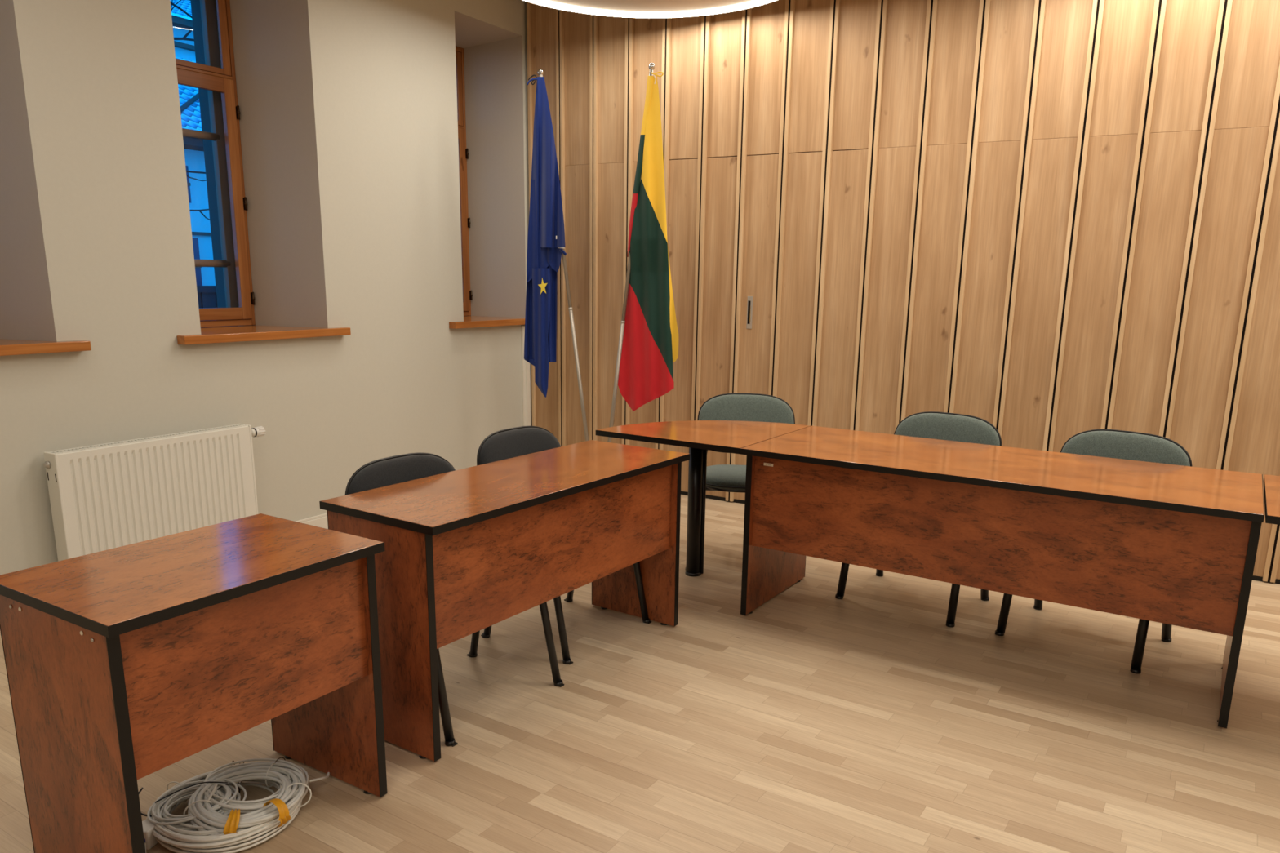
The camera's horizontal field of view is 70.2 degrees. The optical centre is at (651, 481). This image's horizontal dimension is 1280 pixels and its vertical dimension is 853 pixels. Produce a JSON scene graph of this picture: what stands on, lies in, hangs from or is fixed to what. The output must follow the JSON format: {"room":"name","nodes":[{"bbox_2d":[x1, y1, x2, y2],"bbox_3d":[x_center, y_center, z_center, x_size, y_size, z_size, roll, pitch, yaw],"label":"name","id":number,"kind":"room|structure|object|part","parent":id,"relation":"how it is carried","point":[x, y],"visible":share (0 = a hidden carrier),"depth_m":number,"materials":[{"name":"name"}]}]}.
{"room":"meeting room","nodes":[
{"label":"meeting room","id":0,"kind":"room"},
{"bbox_2d":[0,0,532,574],"bbox_3d":[-3.222,-1.051,3.387,0.900,3.350,8.040,8,15,29],"label":"wall","id":1,"kind":"structure","parent":0,"point":[348,120],"depth_m":4.87,"materials":[{"name":"paint"}]},
{"bbox_2d":[0,338,91,355],"bbox_3d":[-2.934,-1.427,3.455,0.685,1.867,0.985,8,15,29],"label":"window","id":2,"kind":"structure","parent":1,"relation":"in","point":[7,347],"depth_m":3.76,"materials":[{"name":"brown wood"}]},
{"bbox_2d":[43,423,266,561],"bbox_3d":[-2.279,0.076,4.291,0.122,0.593,1.037,8,15,29],"label":"radiator","id":3,"kind":"object","parent":1,"relation":"attached to","point":[105,496],"visible":0.81,"depth_m":4.15,"materials":[{"name":"white metal"}]},
{"bbox_2d":[48,423,248,454],"bbox_3d":[-2.278,-0.201,4.188,0.069,0.008,0.911,8,15,29],"label":"grille","id":4,"kind":"object","parent":3,"relation":"attached to","point":[99,449],"depth_m":4.15,"materials":[{"name":"white metal"}]},
{"bbox_3d":[-2.001,-0.256,4.636,0.052,0.052,0.052,8,15,29],"label":"thermostat knob","id":5,"kind":"part","parent":3,"relation":"part of","materials":[{"name":"white plastic"}]},
{"bbox_2d":[175,0,351,345],"bbox_3d":[-2.218,-1.687,4.650,0.685,1.867,0.995,8,15,29],"label":"window","id":6,"kind":"structure","parent":1,"relation":"in","point":[220,85],"depth_m":4.92,"materials":[{"name":"orange wood"}]},
{"bbox_3d":[-2.366,-2.358,4.605,0.020,0.479,0.391,8,15,29],"label":"sash rail","id":7,"kind":"part","parent":6,"relation":"part of","materials":[{"name":"brown wood"}]},
{"bbox_3d":[-2.374,-1.491,4.798,0.034,1.257,0.361,8,15,29],"label":"sash rail","id":8,"kind":"part","parent":6,"relation":"part of","materials":[{"name":"brown wood"}]},
{"bbox_3d":[-2.396,-1.736,4.758,0.070,1.824,0.485,8,15,29],"label":"frame rail","id":9,"kind":"part","parent":6,"relation":"part of","materials":[{"name":"brown wood"}]},
{"bbox_3d":[-2.489,-1.749,4.811,0.045,1.824,0.529,8,15,29],"label":"frame","id":10,"kind":"part","parent":6,"relation":"part of","materials":[{"name":"brown wood"}]},
{"bbox_3d":[-2.366,-2.358,4.605,0.020,0.479,0.481,8,15,29],"label":"sash","id":11,"kind":"part","parent":6,"relation":"part of","materials":[{"name":"brown wood"}]},
{"bbox_3d":[-2.374,-1.491,4.798,0.034,1.257,0.481,8,15,29],"label":"sash","id":12,"kind":"part","parent":6,"relation":"part of","materials":[{"name":"brown wood"}]},
{"bbox_3d":[-2.396,-1.736,4.758,0.070,1.824,0.529,8,15,29],"label":"frame","id":13,"kind":"part","parent":6,"relation":"part of","materials":[{"name":"brown wood"}]},
{"bbox_3d":[-2.161,-0.786,4.812,0.520,0.042,0.995,8,15,29],"label":"sill","id":14,"kind":"part","parent":6,"relation":"part of","materials":[{"name":"brown wood"}]},
{"bbox_2d":[296,513,328,528],"bbox_3d":[-2.913,0.613,3.421,0.014,0.100,7.800,8,15,29],"label":"baseboard","id":15,"kind":"structure","parent":1,"relation":"attached to","point":[320,521],"depth_m":5.13,"materials":[{"name":"beige wood"}]},
{"bbox_2d":[448,45,524,328],"bbox_3d":[-1.330,-2.008,6.132,0.685,1.867,0.802,8,15,29],"label":"window","id":16,"kind":"structure","parent":1,"relation":"in","point":[469,322],"depth_m":6.40,"materials":[{"name":"brown wood"}]},
{"bbox_3d":[-1.442,-2.692,6.147,0.020,0.479,0.467,8,15,29],"label":"sash","id":17,"kind":"part","parent":16,"relation":"part of","materials":[{"name":"brown wood"}]},
{"bbox_3d":[-1.450,-1.825,6.340,0.034,1.257,0.347,8,15,29],"label":"sash rail","id":18,"kind":"part","parent":16,"relation":"part of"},
{"bbox_3d":[-1.472,-2.071,6.300,0.070,1.824,0.471,8,15,29],"label":"frame rail","id":19,"kind":"part","parent":16,"relation":"part of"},
{"bbox_3d":[-1.450,-1.825,6.340,0.034,1.257,0.467,8,15,29],"label":"sash","id":20,"kind":"part","parent":16,"relation":"part of","materials":[{"name":"brown wood"}]},
{"bbox_3d":[-1.472,-2.071,6.300,0.070,1.824,0.515,8,15,29],"label":"frame","id":21,"kind":"part","parent":16,"relation":"part of","materials":[{"name":"brown wood"}]},
{"bbox_3d":[-1.273,-1.108,6.294,0.520,0.042,0.802,8,15,29],"label":"sill","id":22,"kind":"part","parent":16,"relation":"part of","materials":[{"name":"brown wood"}]},
{"bbox_2d":[520,324,531,426],"bbox_3d":[-0.905,-0.591,6.634,0.030,1.090,0.080,8,15,29],"label":"trim","id":23,"kind":"structure","parent":1,"relation":"attached to","point":[526,368],"depth_m":6.59,"materials":[{"name":"white paint"}]},
{"bbox_2d":[0,494,1279,852],"bbox_3d":[0.341,1.131,1.725,7.420,0.060,8.040,8,15,29],"label":"floor","id":24,"kind":"structure","parent":0,"point":[811,720],"depth_m":2.95,"materials":[{"name":"beige wood"}]},
{"bbox_2d":[142,818,157,852],"bbox_3d":[-1.288,0.920,2.289,0.056,0.052,0.180,-2,13,-11],"label":"plug adapter","id":25,"kind":"object","parent":24,"relation":"on","point":[150,841],"visible":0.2,"depth_m":2.32,"materials":[{"name":"white plastic"}]},
{"bbox_2d":[0,513,387,852],"bbox_3d":[-1.119,0.556,2.322,0.518,0.752,0.715,9,15,31],"label":"desk","id":26,"kind":"object","parent":24,"relation":"on","point":[124,664],"visible":1,"depth_m":2.10,"materials":[{"name":"wood"}]},
{"bbox_3d":[-1.301,0.624,2.049,0.466,0.719,0.025,9,15,31],"label":"panel","id":27,"kind":"part","parent":26,"relation":"part of","materials":[{"name":"brown wood"}]},
{"bbox_3d":[-0.949,0.413,2.183,0.018,0.355,0.645,9,15,31],"label":"modesty panel","id":28,"kind":"part","parent":26,"relation":"part of","materials":[{"name":"brown wood"}]},
{"bbox_3d":[-0.948,0.504,2.606,0.466,0.719,0.025,9,15,31],"label":"panel","id":29,"kind":"part","parent":26,"relation":"part of","materials":[{"name":"brown wood"}]},
{"bbox_2d":[138,757,329,852],"bbox_3d":[-1.105,0.849,2.499,0.463,0.102,0.497,8,15,29],"label":"cable coil","id":30,"kind":"object","parent":24,"relation":"on","point":[196,842],"depth_m":2.39,"materials":[{"name":"white plastic"}]},
{"bbox_3d":[-1.233,0.855,2.429,0.260,0.087,0.240,8,15,29],"label":"cable coil","id":31,"kind":"part","parent":30,"relation":"part of","materials":[{"name":"white plastic"}]},
{"bbox_3d":[-1.077,0.852,2.449,0.310,0.073,0.303,8,15,29],"label":"cable coil","id":32,"kind":"part","parent":30,"relation":"part of","materials":[{"name":"white plastic"}]},
{"bbox_3d":[-1.068,0.849,2.522,0.324,0.068,0.272,-2,13,-15],"label":"cable coil","id":33,"kind":"part","parent":30,"relation":"part of","materials":[{"name":"white plastic"}]},
{"bbox_2d":[345,452,564,746],"bbox_3d":[-0.688,0.345,3.129,0.549,0.821,0.561,9,15,33],"label":"chair","id":34,"kind":"object","parent":24,"relation":"on","point":[395,469],"visible":0.14,"depth_m":3.16,"materials":[{"name":"black fabric"}]},
{"bbox_3d":[-0.863,0.070,3.192,0.105,0.305,0.500,9,15,33],"label":"backrest","id":35,"kind":"part","parent":34,"relation":"part of","materials":[{"name":"black fabric"}]},
{"bbox_3d":[-0.672,0.613,2.857,0.129,0.405,0.033,12,17,39],"label":"leg","id":36,"kind":"part","parent":34,"relation":"part of","materials":[{"name":"black metal"}]},
{"bbox_3d":[-0.646,0.479,3.448,0.129,0.405,0.033,12,17,39],"label":"leg","id":37,"kind":"part","parent":34,"relation":"part of","materials":[{"name":"black metal"}]},
{"bbox_3d":[-0.382,0.523,3.272,0.129,0.405,0.033,8,14,27],"label":"leg","id":38,"kind":"part","parent":34,"relation":"part of","materials":[{"name":"black metal"}]},
{"bbox_2d":[319,440,689,761],"bbox_3d":[-0.444,0.338,3.337,0.503,0.750,1.383,9,15,33],"label":"desk","id":39,"kind":"object","parent":24,"relation":"on","point":[468,551],"visible":0.86,"depth_m":2.97,"materials":[{"name":"brown wood"}]},
{"bbox_3d":[-0.823,0.464,2.796,0.436,0.717,0.025,9,15,33],"label":"panel","id":40,"kind":"part","parent":39,"relation":"part of","materials":[{"name":"brown wood"}]},
{"bbox_3d":[-0.295,0.206,3.207,0.018,0.379,1.321,9,15,33],"label":"modesty panel","id":41,"kind":"part","parent":39,"relation":"part of","materials":[{"name":"brown wood"}]},
{"bbox_3d":[-0.072,0.228,3.888,0.436,0.717,0.025,9,15,33],"label":"panel","id":42,"kind":"part","parent":39,"relation":"part of","materials":[{"name":"brown wood"}]},
{"bbox_2d":[476,426,651,664],"bbox_3d":[-0.373,0.211,3.741,0.549,0.821,0.561,10,15,34],"label":"chair","id":43,"kind":"object","parent":24,"relation":"on","point":[512,442],"visible":0.29,"depth_m":3.75,"materials":[{"name":"black fabric"}]},
{"bbox_3d":[-0.623,0.435,3.647,0.129,0.405,0.033,8,14,28],"label":"leg","id":44,"kind":"part","parent":43,"relation":"part of","materials":[{"name":"black metal"}]},
{"bbox_3d":[-0.547,-0.064,3.806,0.105,0.305,0.500,10,15,34],"label":"backrest","id":45,"kind":"part","parent":43,"relation":"part of","materials":[{"name":"black fabric"}]},
{"bbox_3d":[-0.360,0.479,3.469,0.129,0.405,0.033,12,17,40],"label":"leg","id":46,"kind":"part","parent":43,"relation":"part of","materials":[{"name":"black metal"}]},
{"bbox_3d":[-0.329,0.346,4.060,0.129,0.405,0.033,12,17,40],"label":"leg","id":47,"kind":"part","parent":43,"relation":"part of","materials":[{"name":"black metal"}]},
{"bbox_3d":[-0.066,0.390,3.882,0.129,0.405,0.033,8,14,28],"label":"leg","id":48,"kind":"part","parent":43,"relation":"part of","materials":[{"name":"black metal"}]},
{"bbox_2d":[595,420,811,577],"bbox_3d":[0.252,0.114,4.359,0.742,0.757,0.742,9,15,32],"label":"table","id":49,"kind":"object","parent":24,"relation":"on","point":[700,436],"visible":1,"depth_m":4.29,"materials":[{"name":"brown wood"}]},
{"bbox_3d":[0.214,0.101,4.458,0.072,0.714,0.072,9,15,32],"label":"leg","id":50,"kind":"part","parent":49,"relation":"part of","materials":[{"name":"black metal"}]},
{"bbox_2d":[684,393,795,569],"bbox_3d":[0.484,-0.010,4.731,0.566,0.841,0.547,2,13,5],"label":"chair","id":51,"kind":"object","parent":24,"relation":"on","point":[759,407],"visible":0.41,"depth_m":4.85,"materials":[{"name":"grey fabric"}]},
{"bbox_3d":[0.481,-0.028,4.695,0.470,0.061,0.390,2,13,5],"label":"seat","id":52,"kind":"part","parent":51,"relation":"part of","materials":[{"name":"grey fabric"}]},
{"bbox_3d":[0.508,-0.312,4.883,0.510,0.305,0.106,2,13,5],"label":"backrest","id":53,"kind":"part","parent":51,"relation":"part of","materials":[{"name":"grey fabric"}]},
{"bbox_2d":[835,411,1001,627],"bbox_3d":[1.247,0.128,4.177,0.566,0.841,0.547,11,16,38],"label":"chair","id":54,"kind":"object","parent":24,"relation":"on","point":[955,427],"visible":0.23,"depth_m":4.23,"materials":[{"name":"grey fabric"}]},
{"bbox_3d":[0.918,0.327,4.228,0.038,0.407,0.131,13,18,43],"label":"leg","id":55,"kind":"part","parent":54,"relation":"part of","materials":[{"name":"black metal"}]},
{"bbox_3d":[1.120,0.275,4.473,0.038,0.407,0.131,9,15,32],"label":"leg","id":56,"kind":"part","parent":54,"relation":"part of","materials":[{"name":"black metal"}]},
{"bbox_3d":[1.387,-0.162,4.283,0.510,0.305,0.106,11,16,38],"label":"backrest","id":57,"kind":"part","parent":54,"relation":"part of","materials":[{"name":"grey fabric"}]},
{"bbox_3d":[1.319,0.404,3.914,0.038,0.407,0.131,9,15,32],"label":"leg","id":58,"kind":"part","parent":54,"relation":"part of","materials":[{"name":"black metal"}]},
{"bbox_3d":[1.521,0.352,4.159,0.038,0.407,0.131,13,18,43],"label":"leg","id":59,"kind":"part","parent":54,"relation":"part of","materials":[{"name":"black metal"}]},
{"bbox_2d":[740,426,1264,728],"bbox_3d":[1.330,0.284,3.684,1.824,0.757,0.742,9,15,32],"label":"desk","id":60,"kind":"object","parent":24,"relation":"on","point":[1173,544],"visible":1,"depth_m":3.37,"materials":[{"name":"wood"}]},
{"bbox_3d":[0.581,0.173,4.163,0.025,0.724,0.636,9,15,32],"label":"panel","id":61,"kind":"part","parent":60,"relation":"part of","materials":[{"name":"brown wood"}]},
{"bbox_3d":[1.183,0.190,3.426,1.767,0.413,0.018,9,15,32],"label":"modesty panel","id":62,"kind":"part","parent":60,"relation":"part of","materials":[{"name":"brown wood"}]},
{"bbox_3d":[2.086,0.410,3.220,0.025,0.724,0.636,9,15,32],"label":"panel","id":63,"kind":"part","parent":60,"relation":"part of","materials":[{"name":"black wood"}]},
{"bbox_2d":[995,429,1192,674],"bbox_3d":[1.839,0.236,3.744,0.566,0.841,0.547,12,17,41],"label":"chair","id":64,"kind":"object","parent":24,"relation":"on","point":[1108,443],"visible":0.27,"depth_m":3.80,"materials":[{"name":"grey fabric"}]},
{"bbox_3d":[1.511,0.429,3.817,0.131,0.407,0.038,-10,17,-40],"label":"leg","id":65,"kind":"part","parent":64,"relation":"part of","materials":[{"name":"black metal"}]},
{"bbox_3d":[1.729,0.381,4.048,0.038,0.407,0.131,10,16,35],"label":"leg","id":66,"kind":"part","parent":64,"relation":"part of","materials":[{"name":"black metal"}]},
{"bbox_3d":[1.990,-0.052,3.841,0.510,0.305,0.106,12,17,41],"label":"backrest","id":67,"kind":"part","parent":64,"relation":"part of","materials":[{"name":"grey fabric"}]},
{"bbox_3d":[1.888,0.513,3.477,0.038,0.407,0.131,10,16,35],"label":"leg","id":68,"kind":"part","parent":64,"relation":"part of","materials":[{"name":"black metal"}]},
{"bbox_3d":[2.107,0.464,3.707,0.131,0.407,0.038,-10,17,-40],"label":"leg","id":69,"kind":"part","parent":64,"relation":"part of","materials":[{"name":"black metal"}]},
{"bbox_2d":[1263,474,1279,524],"bbox_3d":[2.411,0.455,3.006,0.742,0.757,0.742,9,15,32],"label":"table","id":70,"kind":"object","parent":24,"relation":"on","point":[1271,482],"visible":1,"depth_m":3.04,"materials":[{"name":"brown wood"}]},
{"bbox_3d":[-0.313,0.103,5.843,0.300,0.104,0.300,8,15,29],"label":"flag stand","id":71,"kind":"object","parent":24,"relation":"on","visible":0},
{"bbox_2d":[524,68,589,441],"bbox_3d":[-0.605,-1.228,5.699,0.569,2.559,0.136,10,16,36],"label":"flag","id":72,"kind":"object","parent":71,"relation":"on","point":[546,246],"visible":1,"depth_m":5.70,"materials":[{"name":"fabric"}]},
{"bbox_2d":[607,62,678,442],"bbox_3d":[-0.068,-1.137,5.426,0.524,2.519,0.070,8,15,29],"label":"flag","id":73,"kind":"object","parent":71,"relation":"on","point":[648,345],"visible":1,"depth_m":5.39,"materials":[{"name":"fabric"}]},
{"bbox_2d":[526,0,1279,582],"bbox_3d":[2.048,-1.252,4.873,8.486,3.250,0.172,8,15,29],"label":"wall","id":74,"kind":"structure","parent":0,"point":[1073,219],"depth_m":4.85,"materials":[{"name":"brown wood"}]},
{"bbox_3d":[-0.713,-2.699,6.153,0.219,1.080,0.020,8,15,29],"label":"oak panel","id":75,"kind":"part","parent":74,"relation":"part of","materials":[{"name":"brown wood"}]},
{"bbox_3d":[-0.738,-1.125,6.510,0.219,2.148,0.020,8,15,29],"label":"oak panel","id":76,"kind":"part","parent":74,"relation":"part of","materials":[{"name":"beige wood"}]},
{"bbox_3d":[-0.480,-2.665,6.020,0.219,1.080,0.020,8,15,29],"label":"oak panel","id":77,"kind":"part","parent":74,"relation":"part of","materials":[{"name":"brown wood"}]},
{"bbox_3d":[-0.505,-1.091,6.377,0.219,2.148,0.020,8,15,29],"label":"oak panel","id":78,"kind":"part","parent":74,"relation":"part of","materials":[{"name":"brown wood"}]},
{"bbox_3d":[-0.272,-1.057,6.244,0.219,2.148,0.020,8,15,29],"label":"oak panel","id":79,"kind":"part","parent":74,"relation":"part of","materials":[{"name":"brown wood"}]},
{"bbox_3d":[-0.246,-2.631,5.888,0.219,1.080,0.020,8,15,29],"label":"oak panel","id":80,"kind":"part","parent":74,"relation":"part of","materials":[{"name":"brown wood"}]},
{"bbox_3d":[-0.038,-1.024,6.112,0.219,2.148,0.020,8,15,29],"label":"oak panel","id":81,"kind":"part","parent":74,"relation":"part of","materials":[{"name":"brown wood"}]},
{"bbox_3d":[-0.013,-2.598,5.755,0.219,1.080,0.020,8,15,29],"label":"oak panel","id":82,"kind":"part","parent":74,"relation":"part of","materials":[{"name":"brown wood"}]},
{"bbox_3d":[0.195,-0.989,5.979,0.219,2.146,0.020,8,15,29],"label":"oak panel","id":83,"kind":"part","parent":74,"relation":"part of","materials":[{"name":"brown wood"}]},
{"bbox_3d":[0.220,-2.565,5.622,0.219,1.078,0.020,8,15,29],"label":"oak panel","id":84,"kind":"part","parent":74,"relation":"part of","materials":[{"name":"brown wood"}]},
{"bbox_3d":[0.428,-0.955,5.847,0.219,2.146,0.020,8,15,29],"label":"oak panel","id":85,"kind":"part","parent":74,"relation":"part of","materials":[{"name":"brown wood"}]},
{"bbox_3d":[0.454,-2.531,5.490,0.219,1.078,0.020,8,15,29],"label":"oak panel","id":86,"kind":"part","parent":74,"relation":"part of","materials":[{"name":"brown wood"}]},
{"bbox_2d":[728,0,881,502],"bbox_3d":[0.892,-1.407,5.457,0.812,3.242,0.044,8,15,29],"label":"door","id":87,"kind":"structure","parent":74,"relation":"in","point":[811,66],"depth_m":5.39,"materials":[{"name":"brown wood"}]},
{"bbox_3d":[0.617,-1.061,5.699,0.036,0.200,0.008,8,15,29],"label":"handle","id":88,"kind":"part","parent":87,"relation":"part of","materials":[{"name":"metal"}]},
{"bbox_3d":[0.662,-0.921,5.715,0.219,2.146,0.020,8,15,29],"label":"oak panel","id":89,"kind":"part","parent":87,"relation":"part of","materials":[{"name":"brown wood"}]},
{"bbox_3d":[0.687,-2.497,5.357,0.219,1.078,0.020,8,15,29],"label":"oak panel","id":90,"kind":"part","parent":87,"relation":"part of","materials":[{"name":"beige wood"}]},
{"bbox_3d":[0.895,-0.888,5.582,0.219,2.146,0.020,8,15,29],"label":"oak panel","id":91,"kind":"part","parent":87,"relation":"part of","materials":[{"name":"beige wood"}]},
{"bbox_3d":[0.920,-2.463,5.225,0.219,1.078,0.020,8,15,29],"label":"oak panel","id":92,"kind":"part","parent":87,"relation":"part of","materials":[{"name":"beige wood"}]},
{"bbox_3d":[1.129,-0.854,5.449,0.219,2.146,0.020,8,15,29],"label":"oak panel","id":93,"kind":"part","parent":87,"relation":"part of","materials":[{"name":"beige wood"}]},
{"bbox_3d":[1.154,-2.430,5.092,0.219,1.078,0.020,8,15,29],"label":"oak panel","id":94,"kind":"part","parent":87,"relation":"part of","materials":[{"name":"beige wood"}]},
{"bbox_3d":[1.362,-0.821,5.317,0.219,2.148,0.020,8,15,29],"label":"oak panel","id":95,"kind":"part","parent":74,"relation":"part of","materials":[{"name":"beige wood"}]},
{"bbox_3d":[1.387,-2.395,4.960,0.219,1.080,0.020,8,15,29],"label":"oak panel","id":96,"kind":"part","parent":74,"relation":"part of","materials":[{"name":"beige wood"}]},
{"bbox_3d":[1.595,-0.787,5.184,0.219,2.148,0.020,8,15,29],"label":"oak panel","id":97,"kind":"part","parent":74,"relation":"part of","materials":[{"name":"beige wood"}]},
{"bbox_3d":[1.621,-2.361,4.827,0.219,1.080,0.020,8,15,29],"label":"oak panel","id":98,"kind":"part","parent":74,"relation":"part of","materials":[{"name":"beige wood"}]},
{"bbox_2d":[680,491,1279,584],"bbox_3d":[2.324,0.378,5.004,7.400,0.022,0.034,8,15,29],"label":"baseboard","id":99,"kind":"structure","parent":74,"relation":"attached to","point":[1254,578],"depth_m":5.99,"materials":[{"name":"brown wood"}]},
{"bbox_3d":[1.829,-0.753,5.052,0.219,2.148,0.020,8,15,29],"label":"oak panel","id":100,"kind":"part","parent":74,"relation":"part of","materials":[{"name":"beige wood"}]},
{"bbox_3d":[1.854,-2.328,4.695,0.219,1.080,0.020,8,15,29],"label":"oak panel","id":101,"kind":"part","parent":74,"relation":"part of","materials":[{"name":"beige wood"}]},
{"bbox_3d":[2.062,-0.720,4.919,0.219,2.148,0.020,8,15,29],"label":"oak panel","id":102,"kind":"part","parent":74,"relation":"part of","materials":[{"name":"beige wood"}]},
{"bbox_3d":[2.087,-2.294,4.562,0.219,1.080,0.020,8,15,29],"label":"oak panel","id":103,"kind":"part","parent":74,"relation":"part of","materials":[{"name":"beige wood"}]},
{"bbox_3d":[2.296,-0.686,4.787,0.219,2.148,0.020,8,15,29],"label":"oak panel","id":104,"kind":"part","parent":74,"relation":"part of","materials":[{"name":"brown wood"}]},
{"bbox_3d":[2.321,-2.260,4.430,0.219,1.080,0.020,8,15,29],"label":"oak panel","id":105,"kind":"part","parent":74,"relation":"part of","materials":[{"name":"beige wood"}]},
{"bbox_3d":[2.529,-0.652,4.654,0.219,2.148,0.020,8,15,29],"label":"oak panel","id":106,"kind":"part","parent":74,"relation":"part of","materials":[{"name":"beige wood"}]},
{"bbox_3d":[2.554,-2.226,4.297,0.219,1.080,0.020,8,15,29],"label":"oak panel","id":107,"kind":"part","parent":74,"relation":"part of","materials":[{"name":"beige wood"}]},
{"bbox_3d":[2.762,-0.618,4.521,0.219,2.148,0.020,8,15,29],"label":"oak panel","id":108,"kind":"part","parent":74,"relation":"part of","materials":[{"name":"brown wood"}]},
{"bbox_3d":[2.788,-2.192,4.165,0.219,1.080,0.020,8,15,29],"label":"oak panel","id":109,"kind":"part","parent":74,"relation":"part of","materials":[{"name":"beige wood"}]},
{"bbox_3d":[2.996,-0.585,4.389,0.219,2.148,0.020,8,15,29],"label":"oak panel","id":110,"kind":"part","parent":74,"relation":"part of","materials":[{"name":"brown wood"}]},
{"bbox_3d":[3.229,-0.551,4.256,0.219,2.148,0.020,8,15,29],"label":"oak panel","id":111,"kind":"part","parent":74,"relation":"part of","materials":[{"name":"beige wood"}]},
{"bbox_3d":[0.200,-2.133,1.054,8.020,0.100,8.160,8,15,29],"label":"ceiling","id":112,"kind":"structure","parent":0,"visible":0},
{"bbox_2d":[523,0,776,17],"bbox_3d":[-0.041,-2.721,4.537,1.766,0.301,1.766,8,15,29],"label":"ring light","id":113,"kind":"object","parent":112,"relation":"attached to","point":[617,8],"visible":1,"depth_m":5.28,"materials":[{"name":"paint"}]},
{"label":"outside","id":114,"kind":"structure","parent":0,"visible":0},
{"bbox_3d":[-10.077,-0.577,13.029,20.100,0.050,50.000,8,15,29],"label":"floor","id":115,"kind":"structure","parent":114,"visible":0},
{"bbox_2d":[170,0,195,61],"bbox_3d":[-12.204,-7.296,21.146,6.400,9.400,24.600,8,15,29],"label":"apartment building","id":116,"kind":"structure","parent":115,"relation":"on","point":[184,49],"depth_m":19.05,"materials":[{"name":"paint"}]},
{"bbox_3d":[-9.619,-9.380,19.145,0.300,0.530,24.400,8,15,29],"label":"cornice","id":117,"kind":"part","parent":116,"relation":"part of","materials":[{"name":"paint"}]},
{"bbox_2d":[170,0,209,220],"bbox_3d":[-4.434,-3.054,9.292,1.629,6.620,3.337,8,15,29],"label":"bare tree","id":118,"kind":"object","parent":115,"relation":"on","point":[184,37],"visible":0.02,"depth_m":8.64,"materials":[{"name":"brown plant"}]},
{"bbox_2d":[175,57,215,285],"bbox_3d":[-7.741,-3.769,14.493,5.500,5.600,16.600,8,15,29],"label":"building","id":119,"kind":"structure","parent":115,"relation":"on","point":[189,104],"depth_m":12.54,"materials":[{"name":"paint"}]},
{"bbox_2d":[196,285,217,327],"bbox_3d":[-4.774,-1.020,10.111,0.060,2.270,10.000,8,15,29],"label":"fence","id":120,"kind":"object","parent":115,"relation":"on","point":[206,295],"visible":0.02,"depth_m":9.81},
{"bbox_3d":[-4.763,-1.752,9.945,0.060,0.770,10.000,8,15,29],"label":"rail","id":121,"kind":"part","parent":120,"relation":"part of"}
]}

